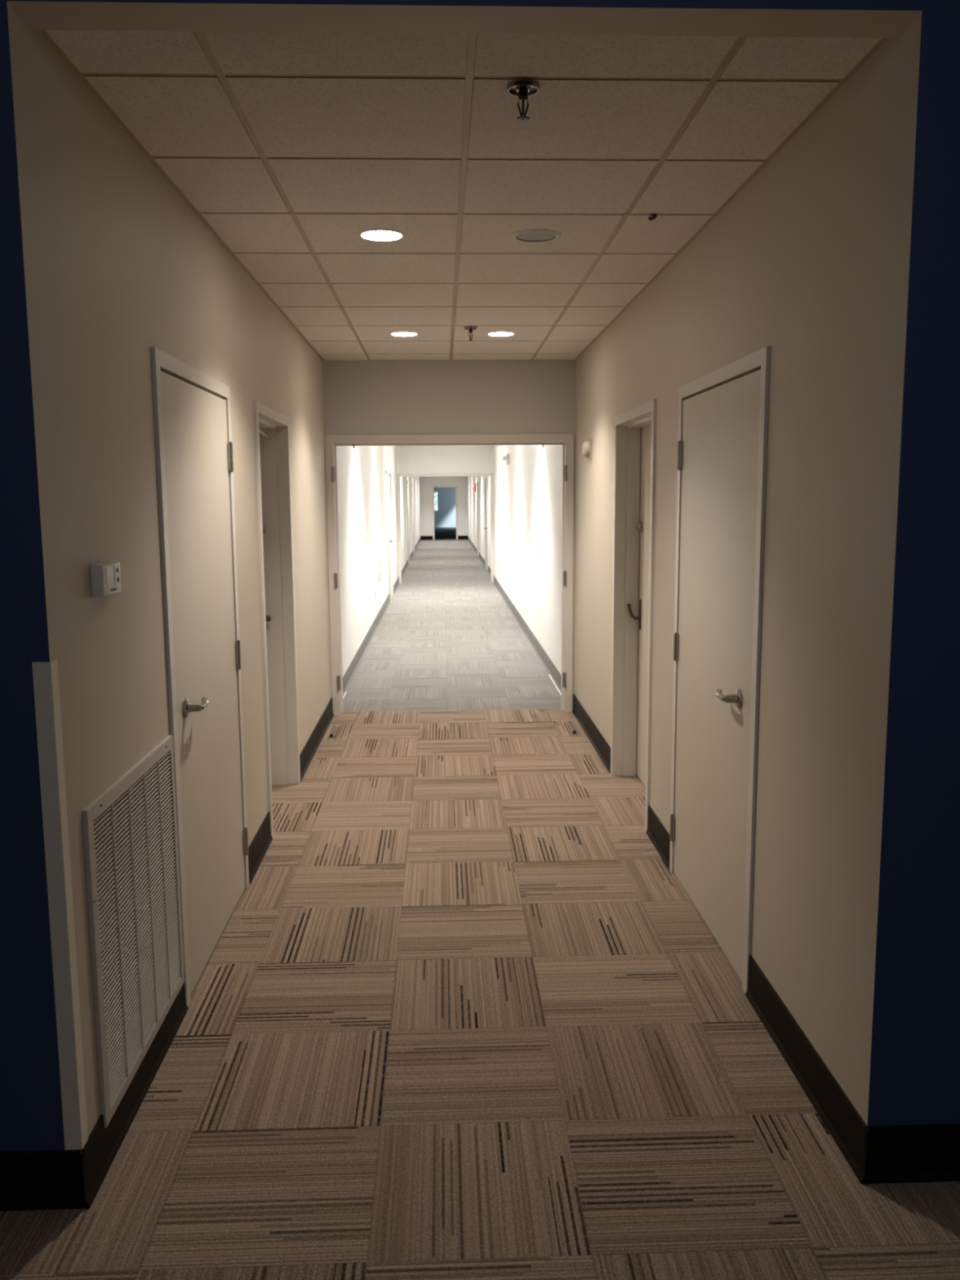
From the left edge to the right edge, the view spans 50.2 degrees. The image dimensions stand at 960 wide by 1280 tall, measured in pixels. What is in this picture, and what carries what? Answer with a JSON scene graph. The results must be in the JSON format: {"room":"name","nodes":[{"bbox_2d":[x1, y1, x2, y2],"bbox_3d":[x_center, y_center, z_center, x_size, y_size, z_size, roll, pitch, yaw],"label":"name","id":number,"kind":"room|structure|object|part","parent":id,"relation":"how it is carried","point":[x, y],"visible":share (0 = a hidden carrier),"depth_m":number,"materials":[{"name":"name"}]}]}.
{"room":"office corridor","nodes":[
{"label":"office corridor","id":0,"kind":"room"},
{"bbox_2d":[31,30,420,1115],"bbox_3d":[-1.799,-2.831,21.977,0.200,2.950,39.582,-1,8,-2],"label":"wall","id":1,"kind":"structure","parent":0,"point":[132,268],"depth_m":3.04,"materials":[{"name":"beige paint"}]},
{"bbox_2d":[90,560,121,598],"bbox_3d":[-0.958,-0.157,2.630,0.033,0.085,0.149,-1,8,-2],"label":"thermostat","id":2,"kind":"object","parent":1,"relation":"attached to","point":[105,575],"visible":1,"depth_m":2.58,"materials":[{"name":"white plastic"}]},
{"bbox_2d":[82,735,184,1128],"bbox_3d":[-0.967,0.769,2.924,0.014,0.830,0.794,-1,8,-2],"label":"air vent","id":3,"kind":"object","parent":1,"relation":"in","point":[131,841],"visible":1,"depth_m":2.83,"materials":[{"name":"metal"}]},
{"bbox_2d":[0,697,333,1211],"bbox_3d":[-2.607,0.921,5.172,3.139,0.143,5.637,-1,8,-2],"label":"baseboard","id":4,"kind":"structure","parent":1,"relation":"attached to","point":[38,1180],"depth_m":2.51,"materials":[{"name":"rubber"}]},
{"bbox_2d":[151,346,248,1007],"bbox_3d":[-1.073,0.094,3.803,0.263,2.137,1.107,-1,8,-2],"label":"door","id":5,"kind":"structure","parent":1,"relation":"in","point":[193,413],"depth_m":3.68,"materials":[{"name":"white wood"}]},
{"bbox_3d":[-0.970,0.227,3.443,0.045,0.068,0.068,-1,8,-2],"label":"handle","id":6,"kind":"part","parent":5,"relation":"part of","materials":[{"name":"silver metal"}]},
{"bbox_3d":[-0.945,0.219,3.502,0.031,0.021,0.142,-1,8,-7],"label":"lever","id":7,"kind":"part","parent":5,"relation":"part of","materials":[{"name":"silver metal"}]},
{"bbox_2d":[253,400,300,837],"bbox_3d":[-1.169,-0.136,5.468,0.211,2.137,1.040,-1,8,-2],"label":"door","id":8,"kind":"structure","parent":1,"relation":"in","point":[272,434],"depth_m":5.89,"materials":[{"name":"white wood"}]},
{"bbox_3d":[-1.191,-1.129,5.545,0.015,0.042,0.476,-1,8,-3],"label":"closer arm","id":9,"kind":"part","parent":8,"relation":"part of","materials":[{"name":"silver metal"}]},
{"bbox_2d":[342,577,399,696],"bbox_3d":[-1.386,-0.349,14.275,0.016,0.143,12.341,-1,8,-2],"label":"baseboard","id":10,"kind":"structure","parent":1,"relation":"attached to","point":[348,676],"depth_m":11.31,"materials":[{"name":"grey rubber"}]},
{"bbox_2d":[377,537,383,582],"bbox_3d":[-1.400,-1.143,14.438,0.018,0.570,0.900,-1,8,-2],"label":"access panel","id":11,"kind":"object","parent":1,"relation":"attached to","point":[380,540],"visible":1,"depth_m":14.27,"materials":[{"name":"white metal"}]},
{"bbox_2d":[386,470,393,601],"bbox_3d":[-1.580,-1.757,17.175,0.269,2.137,1.100,-1,8,-2],"label":"door","id":12,"kind":"structure","parent":1,"relation":"in","point":[388,473],"depth_m":17.24,"materials":[{"name":"white wood"}]},
{"bbox_2d":[406,480,409,564],"bbox_3d":[-1.952,-3.041,26.454,0.220,2.137,1.150,-1,8,-2],"label":"door","id":13,"kind":"structure","parent":1,"relation":"in","point":[407,481],"depth_m":26.55,"materials":[{"name":"white wood"}]},
{"bbox_2d":[401,537,421,577],"bbox_3d":[-2.019,-2.684,31.148,0.016,0.143,21.450,-1,8,-2],"label":"baseboard","id":14,"kind":"structure","parent":1,"relation":"attached to","point":[406,566],"depth_m":27.62,"materials":[{"name":"grey rubber"}]},
{"bbox_2d":[412,483,414,554],"bbox_3d":[-2.134,-3.708,31.279,0.220,2.137,1.100,-1,8,-2],"label":"door","id":15,"kind":"structure","parent":1,"relation":"in","point":[413,520],"depth_m":31.47,"materials":[{"name":"white wood"}]},
{"bbox_2d":[419,476,467,536],"bbox_3d":[-1.460,-5.564,41.666,2.800,2.950,0.120,-1,8,-2],"label":"wall","id":16,"kind":"structure","parent":0,"point":[426,483],"depth_m":41.59,"materials":[{"name":"paint"}]},
{"bbox_2d":[420,535,467,539],"bbox_3d":[-1.459,-4.172,41.789,1.933,0.160,0.016,-1,8,-2],"label":"baseboard","id":17,"kind":"structure","parent":16,"relation":"attached to","point":[460,537],"depth_m":41.78,"materials":[{"name":"rubber"}]},
{"bbox_2d":[431,485,457,539],"bbox_3d":[-1.422,-5.190,41.719,1.028,2.195,0.150,-1,8,-2],"label":"door frame","id":18,"kind":"structure","parent":16,"relation":"attached to","point":[433,486],"depth_m":41.60,"materials":[{"name":"white wood"}]},
{"bbox_2d":[395,444,493,550],"bbox_3d":[-0.684,-2.606,20.298,2.303,2.950,0.150,-1,8,-2],"label":"wall","id":19,"kind":"structure","parent":0,"point":[478,459],"depth_m":20.09,"materials":[{"name":"paint"}]},
{"bbox_2d":[396,473,493,583],"bbox_3d":[-0.681,-2.215,20.352,1.900,2.160,0.174,-1,8,-2],"label":"door frame","id":20,"kind":"structure","parent":19,"relation":"attached to","point":[398,475],"depth_m":20.22,"materials":[{"name":"white wood"}]},
{"bbox_2d":[434,487,456,527],"bbox_3d":[-3.378,-8.041,59.450,5.700,3.000,0.150,-1,8,-2],"label":"wall","id":21,"kind":"structure","parent":0,"point":[445,517],"depth_m":59.48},
{"bbox_2d":[434,491,438,511],"bbox_3d":[-3.276,-8.030,59.395,1.740,1.190,0.130,-1,8,-2],"label":"window","id":22,"kind":"structure","parent":21,"relation":"in","point":[436,493],"depth_m":59.44,"materials":[{"name":"glass"}]},
{"bbox_2d":[322,360,576,710],"bbox_3d":[-0.220,-0.850,7.940,2.303,2.860,0.150,-1,8,-2],"label":"wall","id":23,"kind":"structure","parent":0,"point":[366,397],"depth_m":7.73,"materials":[{"name":"paint"}]},
{"bbox_2d":[324,434,573,715],"bbox_3d":[-0.224,-0.500,7.981,1.887,2.155,0.188,-1,8,-2],"label":"door frame","id":24,"kind":"structure","parent":23,"relation":"attached to","point":[566,441],"depth_m":7.86,"materials":[{"name":"white wood"}]},
{"bbox_2d":[38,30,887,360],"bbox_3d":[-0.124,-1.755,4.969,1.903,0.060,5.491,-1,8,-2],"label":"ceiling","id":25,"kind":"structure","parent":0,"point":[287,147],"depth_m":3.09,"materials":[{"name":"tile"}]},
{"bbox_2d":[356,228,405,241],"bbox_3d":[-0.387,-1.590,4.021,0.192,0.006,0.192,-1,8,-2],"label":"recessed light","id":26,"kind":"object","parent":25,"relation":"in","point":[372,234],"visible":1,"depth_m":4.00,"materials":[{"name":"white plastic"}]},
{"bbox_2d":[388,331,419,336],"bbox_3d":[-0.477,-1.924,6.435,0.192,0.006,0.192,-1,8,-2],"label":"recessed light","id":27,"kind":"object","parent":25,"relation":"in","point":[394,333],"visible":1,"depth_m":6.41,"materials":[{"name":"white plastic"}]},
{"bbox_2d":[463,325,477,341],"bbox_3d":[-0.055,-1.855,6.207,0.084,0.082,0.084,-1,8,-2],"label":"sprinkler","id":28,"kind":"object","parent":25,"relation":"attached to","point":[470,328],"visible":1,"depth_m":6.20,"materials":[{"name":"silver metal"}]},
{"bbox_2d":[485,331,515,336],"bbox_3d":[0.132,-1.931,6.457,0.192,0.006,0.192,-1,8,-2],"label":"recessed light","id":29,"kind":"object","parent":25,"relation":"in","point":[492,333],"visible":1,"depth_m":6.43,"materials":[{"name":"white plastic"}]},
{"bbox_2d":[506,79,539,121],"bbox_3d":[0.109,-1.353,2.580,0.084,0.082,0.084,-1,8,-2],"label":"sprinkler","id":30,"kind":"object","parent":25,"relation":"attached to","point":[522,88],"visible":1,"depth_m":2.57,"materials":[{"name":"silver metal"}]},
{"bbox_2d":[511,228,561,242],"bbox_3d":[0.223,-1.595,4.043,0.198,0.010,0.198,-1,8,-2],"label":"recessed light","id":31,"kind":"object","parent":25,"relation":"attached to","point":[533,235],"visible":1,"depth_m":4.03,"materials":[{"name":"white plastic"}]},
{"bbox_2d":[648,213,657,220],"bbox_3d":[0.633,-1.552,3.756,0.035,0.030,0.029,-1,8,-2],"label":"ceiling hook","id":32,"kind":"object","parent":25,"relation":"attached to","point":[654,215],"visible":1,"depth_m":3.75,"materials":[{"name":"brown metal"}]},
{"bbox_2d":[0,527,959,1279],"bbox_3d":[-1.009,-2.057,27.459,8.000,0.100,65.000,-1,8,-2],"label":"floor","id":33,"kind":"structure","parent":0,"point":[460,1015],"depth_m":3.09,"materials":[{"name":"carpet"}]},
{"bbox_2d":[548,674,560,694],"bbox_3d":[0.687,0.437,9.009,0.010,0.004,1.535,-1,8,-2],"label":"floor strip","id":34,"kind":"object","parent":33,"relation":"on","point":[548,674],"visible":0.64,"depth_m":9.25,"materials":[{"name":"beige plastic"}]},
{"bbox_2d":[0,0,959,1151],"bbox_3d":[-0.087,-0.246,2.340,8.000,3.200,0.130,-1,8,-2],"label":"wall","id":35,"kind":"structure","parent":0,"point":[904,1055],"depth_m":2.31,"materials":[{"name":"blue paint"}]},
{"bbox_2d":[31,659,88,1150],"bbox_3d":[-0.973,0.630,2.380,0.040,1.177,0.040,-1,8,-2],"label":"guard","id":36,"kind":"object","parent":35,"relation":"attached to","point":[45,674],"visible":1,"depth_m":2.36,"materials":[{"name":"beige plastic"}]},
{"bbox_2d":[467,38,894,1094],"bbox_3d":[0.317,-2.856,22.053,0.230,2.950,39.582,-1,8,-2],"label":"wall","id":37,"kind":"structure","parent":0,"point":[793,264],"depth_m":3.04,"materials":[{"name":"beige paint"}]},
{"bbox_2d":[476,481,479,556],"bbox_3d":[0.037,-3.514,29.771,0.220,2.137,1.100,-1,8,-2],"label":"door","id":38,"kind":"structure","parent":37,"relation":"in","point":[477,504],"depth_m":29.92,"materials":[{"name":"white wood"}]},
{"bbox_2d":[467,536,490,575],"bbox_3d":[-0.103,-2.707,31.216,0.016,0.143,21.450,-1,8,-2],"label":"baseboard","id":39,"kind":"structure","parent":37,"relation":"attached to","point":[474,548],"depth_m":28.21,"materials":[{"name":"grey rubber"}]},
{"bbox_2d":[484,477,488,570],"bbox_3d":[0.227,-2.723,24.054,0.269,2.137,1.150,-1,8,-2],"label":"door","id":40,"kind":"structure","parent":37,"relation":"in","point":[486,478],"depth_m":24.14,"materials":[{"name":"white wood"}]},
{"bbox_2d":[502,453,510,465],"bbox_3d":[0.396,-2.720,15.423,0.090,0.160,0.250,-1,8,-2],"label":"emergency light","id":41,"kind":"object","parent":37,"relation":"attached to","point":[507,457],"visible":1,"depth_m":15.31,"materials":[{"name":"white plastic"}]},
{"bbox_2d":[493,576,561,692],"bbox_3d":[0.500,-0.371,14.342,0.016,0.143,12.341,-1,8,-2],"label":"baseboard","id":42,"kind":"structure","parent":37,"relation":"attached to","point":[553,671],"depth_m":11.50,"materials":[{"name":"grey rubber"}]},
{"bbox_2d":[582,439,592,458],"bbox_3d":[0.730,-1.309,7.011,0.060,0.126,0.125,-1,8,-2],"label":"fire alarm strobe","id":43,"kind":"object","parent":37,"relation":"attached to","point":[587,445],"visible":1,"depth_m":6.97,"materials":[{"name":"plastic"}]},
{"bbox_3d":[0.753,-1.309,7.012,0.014,0.126,0.125,-1,8,-2],"label":"plate","id":44,"kind":"part","parent":43,"relation":"part of","materials":[{"name":"plastic"}]},
{"bbox_2d":[610,399,656,831],"bbox_3d":[0.915,-0.165,5.573,0.204,2.137,1.120,-1,8,-2],"label":"door","id":45,"kind":"structure","parent":37,"relation":"in","point":[634,436],"depth_m":6.00,"materials":[{"name":"white wood"}]},
{"bbox_3d":[0.905,-0.166,6.034,0.086,0.093,0.027,5,10,35],"label":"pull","id":46,"kind":"part","parent":45,"relation":"part of","materials":[{"name":"brown metal"}]},
{"bbox_3d":[0.941,-0.150,6.018,0.006,0.175,0.040,-1,8,-2],"label":"handle","id":47,"kind":"part","parent":45,"relation":"part of","materials":[{"name":"brown metal"}]},
{"bbox_2d":[669,346,770,993],"bbox_3d":[0.948,0.065,3.916,0.263,2.137,1.185,-1,8,-2],"label":"door","id":48,"kind":"structure","parent":37,"relation":"in","point":[723,412],"depth_m":3.77,"materials":[{"name":"white wood"}]},
{"bbox_3d":[0.845,0.195,3.588,0.031,0.021,0.142,0,8,2],"label":"lever","id":49,"kind":"part","parent":48,"relation":"part of","materials":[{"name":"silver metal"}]},
{"bbox_3d":[0.874,0.203,3.531,0.045,0.068,0.068,-1,8,-2],"label":"handle","id":50,"kind":"part","parent":48,"relation":"part of","materials":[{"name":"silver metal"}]},
{"bbox_2d":[572,693,959,1184],"bbox_3d":[2.325,0.863,5.349,2.990,0.143,5.637,-1,8,-2],"label":"baseboard","id":51,"kind":"structure","parent":37,"relation":"attached to","point":[907,1153],"depth_m":2.66,"materials":[{"name":"rubber"}]}
]}

